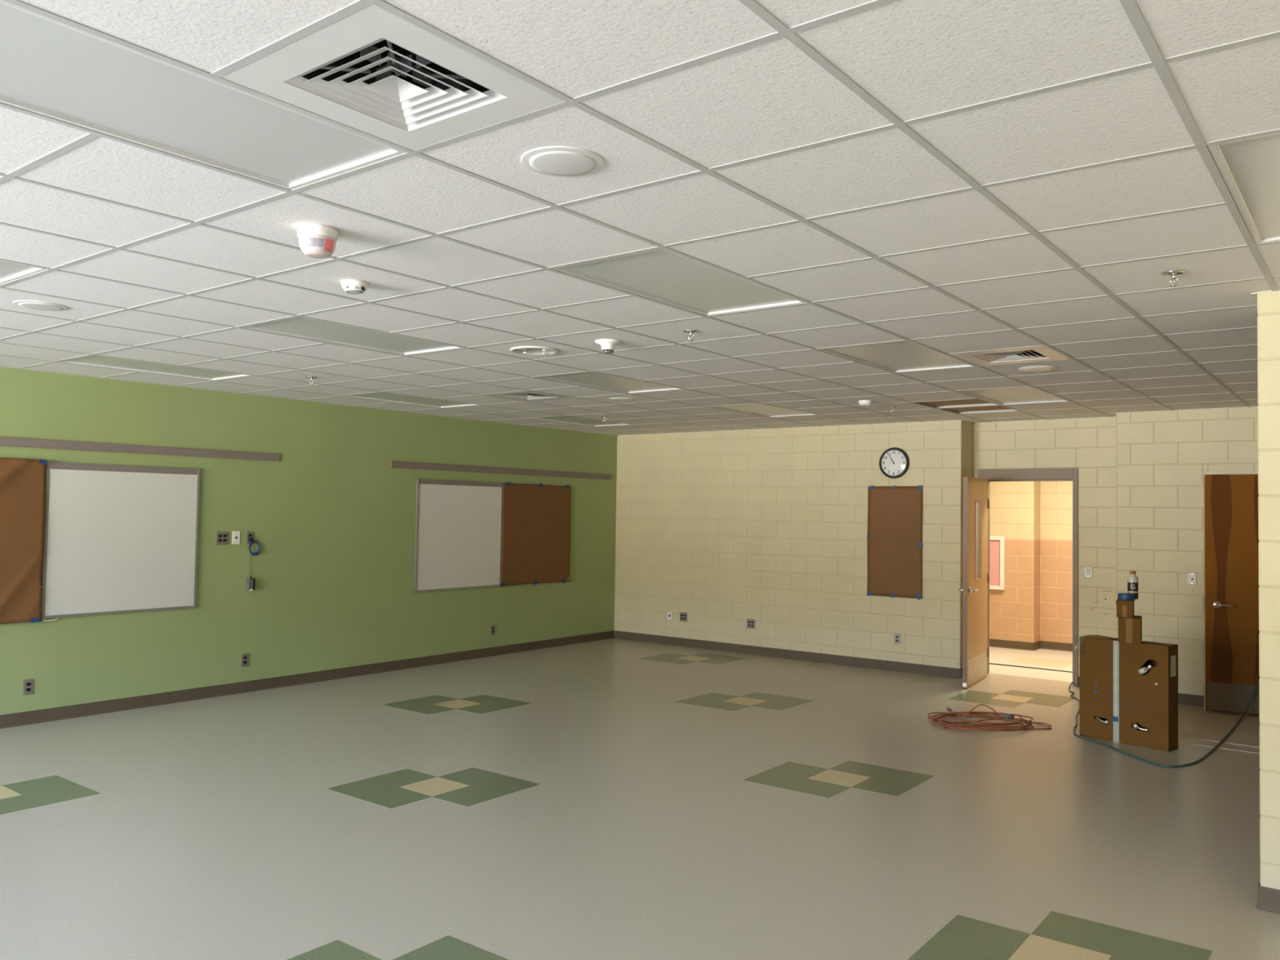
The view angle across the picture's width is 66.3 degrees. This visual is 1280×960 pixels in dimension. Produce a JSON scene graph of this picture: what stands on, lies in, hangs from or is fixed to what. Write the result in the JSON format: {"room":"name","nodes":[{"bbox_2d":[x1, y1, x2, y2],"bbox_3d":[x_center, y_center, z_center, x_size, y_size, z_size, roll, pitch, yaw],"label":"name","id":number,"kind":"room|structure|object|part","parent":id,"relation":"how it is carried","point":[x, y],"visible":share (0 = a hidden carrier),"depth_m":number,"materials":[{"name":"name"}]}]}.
{"room":"classroom","nodes":[
{"label":"classroom","id":0,"kind":"room"},
{"bbox_2d":[0,366,617,715],"bbox_3d":[-5.233,0.318,7.086,0.200,3.090,16.650,-1,-2,38],"label":"wall","id":1,"kind":"structure","parent":0,"point":[333,524],"depth_m":9.39,"materials":[{"name":"green paint"}]},
{"bbox_2d":[22,678,33,695],"bbox_3d":[-4.721,1.597,7.566,0.010,0.118,0.072,-1,-2,38],"label":"power outlet","id":2,"kind":"object","parent":1,"relation":"attached to","point":[28,684],"visible":1,"depth_m":7.56,"materials":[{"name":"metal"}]},
{"bbox_2d":[41,462,199,618],"bbox_3d":[-4.648,0.469,7.665,0.022,1.226,2.460,-1,-2,38],"label":"board","id":3,"kind":"object","parent":1,"relation":"attached to","point":[119,539],"visible":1,"depth_m":8.10,"materials":[{"name":"ceramic"}]},
{"bbox_2d":[0,457,47,623],"bbox_3d":[-5.011,0.450,7.146,0.029,1.265,1.243,-1,-2,38],"label":"paper","id":4,"kind":"object","parent":3,"relation":"attached to","point":[23,482],"visible":1,"depth_m":7.51,"materials":[{"name":"brown paper"}]},
{"bbox_3d":[-4.650,0.469,7.666,0.017,1.226,0.024,-1,-2,38],"label":"rail","id":5,"kind":"part","parent":3,"relation":"part of","materials":[{"name":"metal"}]},
{"bbox_3d":[-4.658,1.071,7.646,0.020,0.022,2.460,-1,-2,38],"label":"rail","id":6,"kind":"part","parent":3,"relation":"part of","materials":[{"name":"metal"}]},
{"bbox_3d":[-4.639,-0.139,7.685,0.020,0.008,2.460,-1,-2,38],"label":"rail","id":7,"kind":"part","parent":3,"relation":"part of","materials":[{"name":"metal"}]},
{"bbox_3d":[-3.906,0.512,8.631,0.022,1.226,0.022,-1,-2,38],"label":"rail","id":8,"kind":"part","parent":3,"relation":"part of","materials":[{"name":"metal"}]},
{"bbox_2d":[0,436,279,461],"bbox_3d":[-4.533,-0.276,7.828,0.017,0.071,3.657,-1,-2,38],"label":"rail","id":9,"kind":"object","parent":1,"relation":"attached to","point":[4,441],"visible":1,"depth_m":8.19,"materials":[{"name":"beige metal"}]},
{"bbox_2d":[216,531,228,544],"bbox_3d":[-3.761,0.523,8.829,0.010,0.118,0.116,-1,-2,38],"label":"power outlet","id":10,"kind":"object","parent":1,"relation":"attached to","point":[222,537],"visible":1,"depth_m":8.83,"materials":[{"name":"metal"}]},
{"bbox_2d":[231,531,239,544],"bbox_3d":[-3.681,0.525,8.934,0.010,0.118,0.072,-1,-2,38],"label":"data jack plate","id":11,"kind":"object","parent":1,"relation":"attached to","point":[236,535],"visible":1,"depth_m":8.93,"materials":[{"name":"white plastic"}]},
{"bbox_2d":[240,653,248,666],"bbox_3d":[-3.625,1.651,8.993,0.010,0.118,0.072,-1,-2,38],"label":"power outlet","id":12,"kind":"object","parent":1,"relation":"attached to","point":[244,657],"visible":1,"depth_m":8.99,"materials":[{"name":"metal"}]},
{"bbox_2d":[246,531,253,544],"bbox_3d":[-3.597,0.532,9.044,0.010,0.118,0.072,-1,-2,38],"label":"power outlet","id":13,"kind":"object","parent":1,"relation":"attached to","point":[249,534],"visible":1,"depth_m":9.03,"materials":[{"name":"metal"}]},
{"bbox_2d":[248,537,260,555],"bbox_3d":[-3.561,0.616,9.066,0.026,0.168,0.126,0,-2,33],"label":"cable coil","id":14,"kind":"object","parent":1,"relation":"hanging from","point":[251,540],"visible":1,"depth_m":9.05,"materials":[{"name":"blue plastic"}]},
{"bbox_2d":[246,572,255,591],"bbox_3d":[-3.580,0.858,9.028,0.042,0.322,0.062,-1,-2,38],"label":"power adapter","id":15,"kind":"object","parent":14,"relation":"hanging from","point":[251,583],"visible":1,"depth_m":9.01,"materials":[{"name":"grey plastic"}]},
{"bbox_2d":[0,630,613,728],"bbox_3d":[-5.233,1.807,6.895,0.011,0.102,16.050,-1,-2,38],"label":"baseboard","id":16,"kind":"structure","parent":1,"relation":"attached to","point":[22,718],"depth_m":9.14,"materials":[{"name":"brown plastic"}]},
{"bbox_2d":[413,478,570,592],"bbox_3d":[-1.662,0.640,11.552,0.022,1.226,2.480,-1,-2,38],"label":"board","id":17,"kind":"object","parent":1,"relation":"attached to","point":[458,543],"visible":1,"depth_m":11.04,"materials":[{"name":"ceramic"}]},
{"bbox_3d":[-2.410,0.597,10.578,0.022,1.226,0.022,-1,-2,38],"label":"rail","id":18,"kind":"part","parent":17,"relation":"part of","materials":[{"name":"metal"}]},
{"bbox_3d":[-1.672,1.242,11.534,0.020,0.022,2.480,-1,-2,38],"label":"rail","id":19,"kind":"part","parent":17,"relation":"part of","materials":[{"name":"metal"}]},
{"bbox_3d":[-1.653,0.032,11.572,0.020,0.008,2.480,-1,-2,38],"label":"rail","id":20,"kind":"part","parent":17,"relation":"part of","materials":[{"name":"metal"}]},
{"bbox_3d":[-1.643,0.641,11.582,0.017,1.226,0.024,-1,-2,38],"label":"rail","id":21,"kind":"part","parent":17,"relation":"part of","materials":[{"name":"metal"}]},
{"bbox_2d":[500,481,571,587],"bbox_3d":[-1.253,0.664,12.039,0.033,1.263,1.238,-1,-2,38],"label":"paper","id":22,"kind":"object","parent":17,"relation":"attached to","point":[536,517],"visible":1,"depth_m":12.02,"materials":[{"name":"cardboard"}]},
{"bbox_2d":[490,624,495,635],"bbox_3d":[-1.722,1.755,11.470,0.010,0.118,0.072,-1,-2,38],"label":"power outlet","id":23,"kind":"object","parent":1,"relation":"attached to","point":[492,627],"visible":1,"depth_m":11.47,"materials":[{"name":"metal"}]},
{"bbox_2d":[390,461,611,479],"bbox_3d":[-1.504,-0.102,11.771,0.017,0.071,3.662,-1,-2,38],"label":"rail","id":24,"kind":"object","parent":1,"relation":"attached to","point":[402,464],"visible":1,"depth_m":11.50,"materials":[{"name":"beige"}]},
{"bbox_2d":[0,289,1279,435],"bbox_3d":[-1.228,-0.913,4.173,9.720,0.007,16.423,-1,-2,38],"label":"trim","id":25,"kind":"structure","parent":1,"relation":"attached to","point":[1254,295],"depth_m":9.91,"materials":[{"name":"white metal"}]},
{"bbox_2d":[0,0,1279,435],"bbox_3d":[-1.181,-1.108,4.238,10.120,0.400,16.970,-1,-2,38],"label":"ceiling","id":26,"kind":"structure","parent":0,"point":[946,177],"depth_m":3.43,"materials":[{"name":"tile"}]},
{"bbox_2d":[0,260,46,284],"bbox_3d":[-3.201,-0.998,4.025,0.584,0.100,1.193,-1,-2,38],"label":"ceiling lamp","id":27,"kind":"object","parent":26,"relation":"attached to","point":[9,272],"visible":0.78,"depth_m":4.40,"materials":[{"name":"white plastic"}]},
{"bbox_2d":[13,300,68,311],"bbox_3d":[-3.128,-0.906,5.119,0.248,0.011,0.248,-1,-2,38],"label":"ceiling speaker","id":28,"kind":"object","parent":26,"relation":"attached to","point":[34,304],"visible":1,"depth_m":5.08,"materials":[{"name":"white metal"}]},
{"bbox_2d":[17,302,62,311],"bbox_3d":[-3.128,-0.904,5.119,0.201,0.006,0.201,-1,-2,38],"label":"grille","id":29,"kind":"object","parent":28,"relation":"attached to","point":[48,306],"depth_m":5.10,"materials":[{"name":"white plastic"}]},
{"bbox_2d":[60,355,248,380],"bbox_3d":[-3.650,-0.894,7.442,0.584,0.100,1.193,-1,-2,38],"label":"ceiling lamp","id":30,"kind":"object","parent":26,"relation":"attached to","point":[92,360],"visible":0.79,"depth_m":7.47,"materials":[{"name":"white plastic"}]},
{"bbox_2d":[0,0,405,190],"bbox_3d":[-1.266,-1.016,2.540,0.584,0.100,1.193,-1,-2,38],"label":"ceiling lamp","id":31,"kind":"object","parent":26,"relation":"attached to","point":[50,68],"visible":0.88,"depth_m":2.57,"materials":[{"name":"white plastic"}]},
{"bbox_2d":[306,376,317,384],"bbox_3d":[-2.611,-0.789,7.793,0.088,0.057,0.088,1,-2,3],"label":"sprinkler","id":32,"kind":"object","parent":26,"relation":"attached to","point":[310,377],"visible":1,"depth_m":7.79,"materials":[{"name":"silver metal"}]},
{"bbox_2d":[297,223,338,258],"bbox_3d":[-1.195,-0.879,3.633,0.146,0.102,0.146,1,-2,-15],"label":"beacon","id":33,"kind":"object","parent":26,"relation":"attached to","point":[318,241],"visible":1,"depth_m":3.58,"materials":[{"name":"white plastic"}]},
{"bbox_2d":[241,316,461,355],"bbox_3d":[-1.716,-0.913,5.958,0.584,0.100,1.193,-1,-2,38],"label":"ceiling lamp","id":34,"kind":"object","parent":26,"relation":"attached to","point":[297,326],"visible":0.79,"depth_m":5.95,"materials":[{"name":"white plastic"}]},
{"bbox_2d":[341,279,368,293],"bbox_3d":[-1.307,-0.881,4.488,0.120,0.047,0.120,1,-2,-15],"label":"smoke detector","id":35,"kind":"object","parent":26,"relation":"attached to","point":[349,286],"visible":1,"depth_m":4.45,"materials":[{"name":"white plastic"}]},
{"bbox_2d":[221,4,564,150],"bbox_3d":[-0.597,-1.064,2.412,0.584,0.210,0.584,-1,-2,38],"label":"ceiling vent","id":36,"kind":"object","parent":26,"relation":"in","point":[372,71],"visible":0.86,"depth_m":2.43,"materials":[{"name":"white metal"}]},
{"bbox_2d":[344,392,475,408],"bbox_3d":[-2.166,-0.810,9.375,0.584,0.100,1.193,-1,-2,38],"label":"ceiling lamp","id":37,"kind":"object","parent":26,"relation":"attached to","point":[386,397],"visible":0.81,"depth_m":9.42,"materials":[{"name":"white plastic"}]},
{"bbox_2d":[484,391,570,401],"bbox_3d":[-1.012,-0.862,8.876,0.584,0.210,0.584,-1,-2,38],"label":"ceiling vent","id":38,"kind":"object","parent":26,"relation":"in","point":[526,396],"visible":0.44,"depth_m":8.89,"materials":[{"name":"metal"}]},
{"bbox_2d":[509,346,559,355],"bbox_3d":[-0.677,-0.830,6.309,0.320,0.013,0.320,-1,-2,38],"label":"cover plate","id":39,"kind":"object","parent":26,"relation":"attached to","point":[526,350],"visible":1,"depth_m":6.29,"materials":[{"name":"white plastic"}]},
{"bbox_2d":[520,146,604,177],"bbox_3d":[-0.227,-0.934,2.892,0.248,0.011,0.248,-1,-2,38],"label":"ceiling speaker","id":40,"kind":"object","parent":26,"relation":"attached to","point":[554,161],"visible":1,"depth_m":2.87,"materials":[{"name":"white metal"}]},
{"bbox_2d":[528,151,596,175],"bbox_3d":[-0.227,-0.932,2.892,0.201,0.006,0.201,-1,-2,38],"label":"grille","id":41,"kind":"object","parent":40,"relation":"attached to","point":[545,162],"depth_m":2.88,"materials":[{"name":"white plastic"}]},
{"bbox_2d":[527,416,627,426],"bbox_3d":[-0.681,-0.725,11.308,0.584,0.100,1.193,-1,-2,38],"label":"ceiling lamp","id":42,"kind":"object","parent":26,"relation":"attached to","point":[568,420],"visible":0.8,"depth_m":11.37,"materials":[{"name":"white plastic"}]},
{"bbox_2d":[595,338,621,354],"bbox_3d":[-0.194,-0.803,5.937,0.160,0.075,0.160,-1,-2,38],"label":"detector","id":43,"kind":"object","parent":26,"relation":"attached to","point":[607,345],"visible":1,"depth_m":5.90,"materials":[{"name":"white plastic"}]},
{"bbox_2d":[535,371,681,393],"bbox_3d":[-0.232,-0.828,7.890,0.584,0.100,1.193,-1,-2,38],"label":"ceiling lamp","id":44,"kind":"object","parent":26,"relation":"attached to","point":[589,379],"visible":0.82,"depth_m":7.92,"materials":[{"name":"white plastic"}]},
{"bbox_2d":[608,397,635,400],"bbox_3d":[-0.159,-0.737,8.985,0.248,0.011,0.248,-1,-2,38],"label":"ceiling speaker","id":45,"kind":"object","parent":26,"relation":"attached to","point":[611,398],"visible":1,"depth_m":8.94,"materials":[{"name":"white metal"}]},
{"bbox_2d":[611,398,633,400],"bbox_3d":[-0.159,-0.734,8.984,0.201,0.006,0.201,-1,-2,38],"label":"grille","id":46,"kind":"object","parent":45,"relation":"attached to","point":[615,399],"depth_m":8.94,"materials":[{"name":"white plastic"}]},
{"bbox_2d":[551,248,805,315],"bbox_3d":[0.218,-0.931,4.473,0.584,0.100,1.193,-1,-2,38],"label":"ceiling lamp","id":47,"kind":"object","parent":26,"relation":"attached to","point":[662,275],"visible":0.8,"depth_m":4.43,"materials":[{"name":"white plastic"}]},
{"bbox_2d":[683,329,698,341],"bbox_3d":[0.290,-0.817,5.566,0.088,0.057,0.088,1,-2,3],"label":"sprinkler","id":48,"kind":"object","parent":26,"relation":"attached to","point":[691,332],"visible":1,"depth_m":5.56,"materials":[{"name":"silver metal"}]},
{"bbox_2d":[708,403,816,417],"bbox_3d":[1.253,-0.743,9.823,0.584,0.100,1.193,-1,-2,38],"label":"ceiling lamp","id":49,"kind":"object","parent":26,"relation":"attached to","point":[762,410],"visible":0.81,"depth_m":9.88,"materials":[{"name":"white plastic"}]},
{"bbox_2d":[857,400,872,405],"bbox_3d":[2.033,-0.690,8.837,0.128,0.047,0.127,-1,-2,38],"label":"sensor","id":50,"kind":"object","parent":26,"relation":"attached to","point":[863,402],"visible":1,"depth_m":8.79,"materials":[{"name":"white plastic"}]},
{"bbox_2d":[888,406,897,413],"bbox_3d":[2.404,-0.664,9.320,0.088,0.057,0.088,1,-2,3],"label":"sprinkler","id":51,"kind":"object","parent":26,"relation":"attached to","point":[891,407],"visible":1,"depth_m":9.30,"materials":[{"name":"silver metal"}]},
{"bbox_2d":[819,340,975,372],"bbox_3d":[1.702,-0.847,6.405,0.584,0.100,1.193,-1,-2,38],"label":"ceiling lamp","id":52,"kind":"object","parent":26,"relation":"attached to","point":[899,356],"visible":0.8,"depth_m":6.41,"materials":[{"name":"white plastic"}]},
{"bbox_3d":[3.074,-0.714,9.192,0.604,0.012,1.213,-1,-2,38],"label":"plenum panel","id":53,"kind":"part","parent":26,"relation":"part of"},
{"bbox_2d":[950,346,1070,365],"bbox_3d":[2.372,-0.894,6.278,0.584,0.210,0.584,-1,-2,38],"label":"ceiling vent","id":54,"kind":"object","parent":26,"relation":"in","point":[1040,353],"visible":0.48,"depth_m":6.30,"materials":[{"name":"metal"}]},
{"bbox_2d":[957,386,1068,404],"bbox_3d":[3.187,-0.762,8.338,0.584,0.100,1.193,-1,-2,38],"label":"ceiling lamp","id":55,"kind":"object","parent":26,"relation":"attached to","point":[1018,395],"visible":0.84,"depth_m":8.38,"materials":[{"name":"white plastic"}]},
{"bbox_2d":[1018,365,1057,371],"bbox_3d":[2.742,-0.764,6.757,0.248,0.011,0.248,-1,-2,38],"label":"ceiling speaker","id":56,"kind":"object","parent":26,"relation":"attached to","point":[1033,368],"visible":1,"depth_m":6.71,"materials":[{"name":"white metal"}]},
{"bbox_2d":[1022,367,1053,371],"bbox_3d":[2.742,-0.762,6.757,0.201,0.006,0.201,-1,-2,38],"label":"grille","id":57,"kind":"object","parent":56,"relation":"attached to","point":[1025,369],"depth_m":6.74,"materials":[{"name":"white plastic"}]},
{"bbox_2d":[1162,270,1186,286],"bbox_3d":[2.224,-0.835,4.082,0.088,0.057,0.088,1,-2,3],"label":"sprinkler","id":58,"kind":"object","parent":26,"relation":"attached to","point":[1173,273],"visible":1,"depth_m":4.07,"materials":[{"name":"silver metal"}]},
{"bbox_3d":[2.224,-0.848,4.082,0.020,0.020,0.020,1,-2,3],"label":"stem","id":59,"kind":"part","parent":58,"relation":"part of","materials":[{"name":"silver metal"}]},
{"bbox_2d":[1207,132,1279,243],"bbox_3d":[2.152,-0.950,2.988,0.584,0.100,1.193,-1,-2,38],"label":"ceiling lamp","id":60,"kind":"object","parent":26,"relation":"attached to","point":[1249,167],"visible":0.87,"depth_m":2.97,"materials":[{"name":"white plastic"}]},
{"bbox_2d":[0,638,1279,959],"bbox_3d":[-0.425,1.935,5.184,9.920,0.122,19.600,-1,-2,38],"label":"floor","id":61,"kind":"structure","parent":0,"point":[611,798],"depth_m":5.42,"materials":[{"name":"grey tile"}]},
{"bbox_2d":[927,704,1051,730],"bbox_3d":[2.866,1.954,8.102,0.930,0.131,0.857,-1,-2,38],"label":"extension cord","id":62,"kind":"object","parent":61,"relation":"on","point":[983,726],"visible":1,"depth_m":8.07,"materials":[{"name":"red plastic"}]},
{"bbox_2d":[989,662,1072,672],"bbox_3d":[4.392,2.136,11.194,3.001,0.012,0.031,-1,-2,38],"label":"threshold","id":63,"kind":"object","parent":61,"relation":"on","point":[989,663],"visible":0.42,"depth_m":11.15,"materials":[{"name":"black plastic"}]},
{"bbox_2d":[1079,635,1177,751],"bbox_3d":[3.729,1.616,7.573,0.213,0.799,0.726,2,-2,-40],"label":"carton","id":64,"kind":"object","parent":61,"relation":"on","point":[1128,692],"visible":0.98,"depth_m":7.47,"materials":[{"name":"brown cardboard"}]},
{"bbox_2d":[1118,615,1142,644],"bbox_3d":[3.769,1.145,7.537,0.156,0.187,0.301,0,-2,28],"label":"carton","id":65,"kind":"object","parent":64,"relation":"on","point":[1130,629],"visible":0.84,"depth_m":7.41,"materials":[{"name":"brown cardboard"}]},
{"bbox_2d":[1115,599,1133,617],"bbox_3d":[3.746,0.987,7.566,0.118,0.129,0.278,0,-2,28],"label":"carton","id":66,"kind":"object","parent":65,"relation":"on","point":[1125,609],"visible":0.84,"depth_m":7.45,"materials":[{"name":"brown cardboard"}]},
{"bbox_2d":[1117,592,1134,600],"bbox_3d":[3.730,0.896,7.519,0.118,0.048,0.118,-1,-2,38],"label":"tape roll","id":67,"kind":"object","parent":66,"relation":"on","point":[1121,596],"visible":1,"depth_m":7.47,"materials":[{"name":"plastic"}]},
{"bbox_2d":[1127,570,1137,599],"bbox_3d":[3.827,0.815,7.612,0.076,0.218,0.076,-1,-2,38],"label":"drink bottle","id":68,"kind":"object","parent":66,"relation":"on","point":[1132,583],"visible":0.92,"depth_m":7.58,"materials":[{"name":"plastic"}]},
{"bbox_3d":[3.827,1.631,7.618,0.005,0.775,0.664,2,-2,-40],"label":"panel","id":69,"kind":"part","parent":64,"relation":"part of","materials":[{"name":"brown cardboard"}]},
{"bbox_3d":[3.975,1.623,7.311,0.168,0.775,0.005,2,-2,-40],"label":"panel","id":70,"kind":"part","parent":64,"relation":"part of","materials":[{"name":"brown cardboard"}]},
{"bbox_2d":[1068,678,1259,767],"bbox_3d":[4.160,1.648,8.242,2.599,0.822,2.488,2,-2,-38],"label":"cord","id":71,"kind":"object","parent":61,"relation":"on","point":[1072,682],"visible":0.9,"depth_m":7.49,"materials":[{"name":"black rubber"}]},
{"bbox_2d":[613,420,960,668],"bbox_3d":[1.562,0.604,11.980,4.816,3.040,0.200,-1,-2,38],"label":"wall","id":72,"kind":"structure","parent":0,"point":[722,529],"depth_m":11.73,"materials":[{"name":"beige brick"}]},
{"bbox_2d":[667,612,671,618],"bbox_3d":[0.382,1.758,12.703,0.062,0.085,0.010,-1,-2,38],"label":"data jack plate","id":73,"kind":"object","parent":72,"relation":"attached to","point":[669,614],"visible":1,"depth_m":12.70,"materials":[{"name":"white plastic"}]},
{"bbox_2d":[680,612,687,622],"bbox_3d":[0.558,1.756,12.568,0.116,0.118,0.010,-1,-2,38],"label":"power outlet","id":74,"kind":"object","parent":72,"relation":"attached to","point":[683,615],"visible":1,"depth_m":12.56,"materials":[{"name":"metal"}]},
{"bbox_2d":[746,618,755,629],"bbox_3d":[1.354,1.754,11.956,0.116,0.118,0.010,-1,-2,38],"label":"power outlet","id":75,"kind":"object","parent":72,"relation":"attached to","point":[750,622],"visible":1,"depth_m":11.95,"materials":[{"name":"metal"}]},
{"bbox_2d":[613,630,962,678],"bbox_3d":[1.636,2.074,11.959,4.737,0.102,0.381,-1,-2,38],"label":"baseboard","id":76,"kind":"structure","parent":72,"relation":"attached to","point":[761,651],"depth_m":11.55,"materials":[{"name":"brown plastic"}]},
{"bbox_2d":[879,447,909,478],"bbox_3d":[2.820,-0.190,10.891,0.346,0.346,0.048,-1,-2,38],"label":"wall clock","id":77,"kind":"object","parent":72,"relation":"attached to","point":[894,462],"visible":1,"depth_m":10.88,"materials":[{"name":"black plastic"}]},
{"bbox_2d":[866,484,923,599],"bbox_3d":[2.822,0.683,10.866,0.649,1.253,0.020,-1,-2,38],"label":"bulletin board","id":78,"kind":"object","parent":72,"relation":"attached to","point":[895,513],"visible":1,"depth_m":10.86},
{"bbox_2d":[893,633,900,644],"bbox_3d":[2.839,1.752,10.816,0.072,0.118,0.010,-1,-2,38],"label":"power outlet","id":79,"kind":"object","parent":72,"relation":"attached to","point":[896,636],"visible":1,"depth_m":10.81,"materials":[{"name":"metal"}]},
{"bbox_2d":[960,420,973,668],"bbox_3d":[3.510,0.593,10.720,0.200,3.040,0.566,-1,-2,38],"label":"wall","id":80,"kind":"structure","parent":0,"point":[966,428],"depth_m":10.50,"materials":[{"name":"beige brick"}]},
{"bbox_2d":[989,481,1039,642],"bbox_3d":[3.925,0.752,13.918,3.362,2.940,0.540,-1,-2,38],"label":"wall","id":81,"kind":"structure","parent":0,"point":[1015,506],"depth_m":12.81,"materials":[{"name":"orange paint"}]},
{"bbox_2d":[989,536,1004,590],"bbox_3d":[4.346,1.096,13.200,1.100,0.700,0.045,-1,-2,38],"label":"notice board","id":82,"kind":"object","parent":81,"relation":"attached to","point":[997,544],"visible":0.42,"depth_m":12.92,"materials":[{"name":"white paper"}]},
{"bbox_3d":[4.353,1.096,13.208,1.040,0.640,0.016,-1,-2,38],"label":"panel","id":83,"kind":"part","parent":82,"relation":"part of","materials":[{"name":"pink paper"}]},
{"bbox_2d":[989,638,1072,651],"bbox_3d":[5.502,2.150,12.475,7.600,0.102,0.291,-1,-2,38],"label":"baseboard","id":84,"kind":"structure","parent":81,"relation":"attached to","point":[1037,645],"depth_m":12.76,"materials":[{"name":"brown plastic"}]},
{"bbox_2d":[973,417,1116,675],"bbox_3d":[4.303,0.593,10.341,1.920,3.040,0.201,-1,-2,38],"label":"wall","id":85,"kind":"structure","parent":0,"point":[1088,445],"depth_m":10.03,"materials":[{"name":"beige brick"}]},
{"bbox_2d":[958,467,1078,688],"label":"door","id":86,"kind":"structure","parent":85,"relation":"in","point":[976,491],"depth_m":10.08,"materials":[{"name":"beige paint"}]},
{"bbox_3d":[3.247,1.106,9.792,0.024,0.130,0.002,0,-2,31],"label":"latch plate","id":87,"kind":"part","parent":86,"relation":"part of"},
{"bbox_3d":[3.493,1.937,10.140,0.003,0.240,0.865,0,-2,32],"label":"kick plate","id":88,"kind":"part","parent":86,"relation":"part of","materials":[{"name":"beige metal"}]},
{"bbox_3d":[3.486,1.035,10.182,0.045,2.105,0.905,0,-2,32],"label":"panel","id":89,"kind":"part","parent":86,"relation":"part of","materials":[{"name":"brown wood"}]},
{"bbox_2d":[1084,566,1092,577],"bbox_3d":[4.568,0.938,9.991,0.080,0.112,0.010,-1,-2,38],"label":"light switch","id":90,"kind":"object","parent":85,"relation":"attached to","point":[1087,570],"visible":1,"depth_m":9.99,"materials":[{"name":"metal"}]},
{"bbox_2d":[1040,480,1072,643],"bbox_3d":[7.023,0.728,11.716,4.240,2.940,0.260,-1,-2,38],"label":"wall","id":91,"kind":"structure","parent":0,"point":[1055,496],"depth_m":12.77,"materials":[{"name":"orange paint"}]},
{"bbox_2d":[1115,413,1116,530],"bbox_3d":[4.811,0.576,9.591,0.200,3.040,0.378,-1,-2,38],"label":"wall","id":92,"kind":"structure","parent":0,"point":[1116,413],"depth_m":9.52,"materials":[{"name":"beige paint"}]},
{"bbox_2d":[1116,407,1258,695],"bbox_3d":[6.056,0.561,8.517,3.476,3.040,0.200,-1,-2,38],"label":"wall","id":93,"kind":"structure","parent":0,"point":[1163,458],"depth_m":9.20,"materials":[{"name":"beige brick"}]},
{"bbox_2d":[1177,693,1204,706],"bbox_3d":[4.897,2.035,9.209,0.780,0.102,0.011,-1,-2,38],"label":"baseboard","id":94,"kind":"structure","parent":93,"relation":"attached to","point":[1183,699],"depth_m":9.06,"materials":[{"name":"brown plastic"}]},
{"bbox_2d":[1187,572,1196,585],"bbox_3d":[5.119,0.916,9.089,0.076,0.114,0.009,-1,-2,38],"label":"switch plate","id":95,"kind":"object","parent":93,"relation":"attached to","point":[1192,577],"visible":1,"depth_m":9.09,"materials":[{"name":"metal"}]},
{"bbox_2d":[1203,471,1259,715],"bbox_3d":[5.561,0.997,8.674,0.970,2.162,0.544,-1,-2,38],"label":"door","id":96,"kind":"structure","parent":93,"relation":"in","point":[1230,498],"depth_m":8.69,"materials":[{"name":"brown wood"}]},
{"bbox_3d":[5.173,1.111,8.673,0.128,0.024,0.062,0,-2,20],"label":"lever handle","id":97,"kind":"part","parent":96,"relation":"part of","materials":[{"name":"silver metal"}]},
{"bbox_3d":[5.661,1.003,8.804,0.970,2.162,0.216,-1,-2,38],"label":"frame","id":98,"kind":"part","parent":96,"relation":"part of","materials":[{"name":"beige paint"}]},
{"bbox_3d":[5.463,1.923,8.576,0.884,0.243,0.004,0,-2,20],"label":"kick plate","id":99,"kind":"part","parent":96,"relation":"part of","materials":[{"name":"brown metal"}]},
{"bbox_2d":[1257,291,1279,889],"bbox_3d":[3.626,0.378,4.001,1.830,3.040,0.450,-1,-2,38],"label":"wall pillar","id":100,"kind":"structure","parent":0,"point":[1268,303],"depth_m":4.35,"materials":[{"name":"beige brick"}]},
{"bbox_2d":[1256,880,1279,914],"bbox_3d":[3.594,1.846,3.954,1.845,0.102,0.461,-1,-2,38],"label":"baseboard","id":101,"kind":"structure","parent":100,"relation":"attached to","point":[1268,899],"depth_m":4.31,"materials":[{"name":"brown plastic"}]}
]}

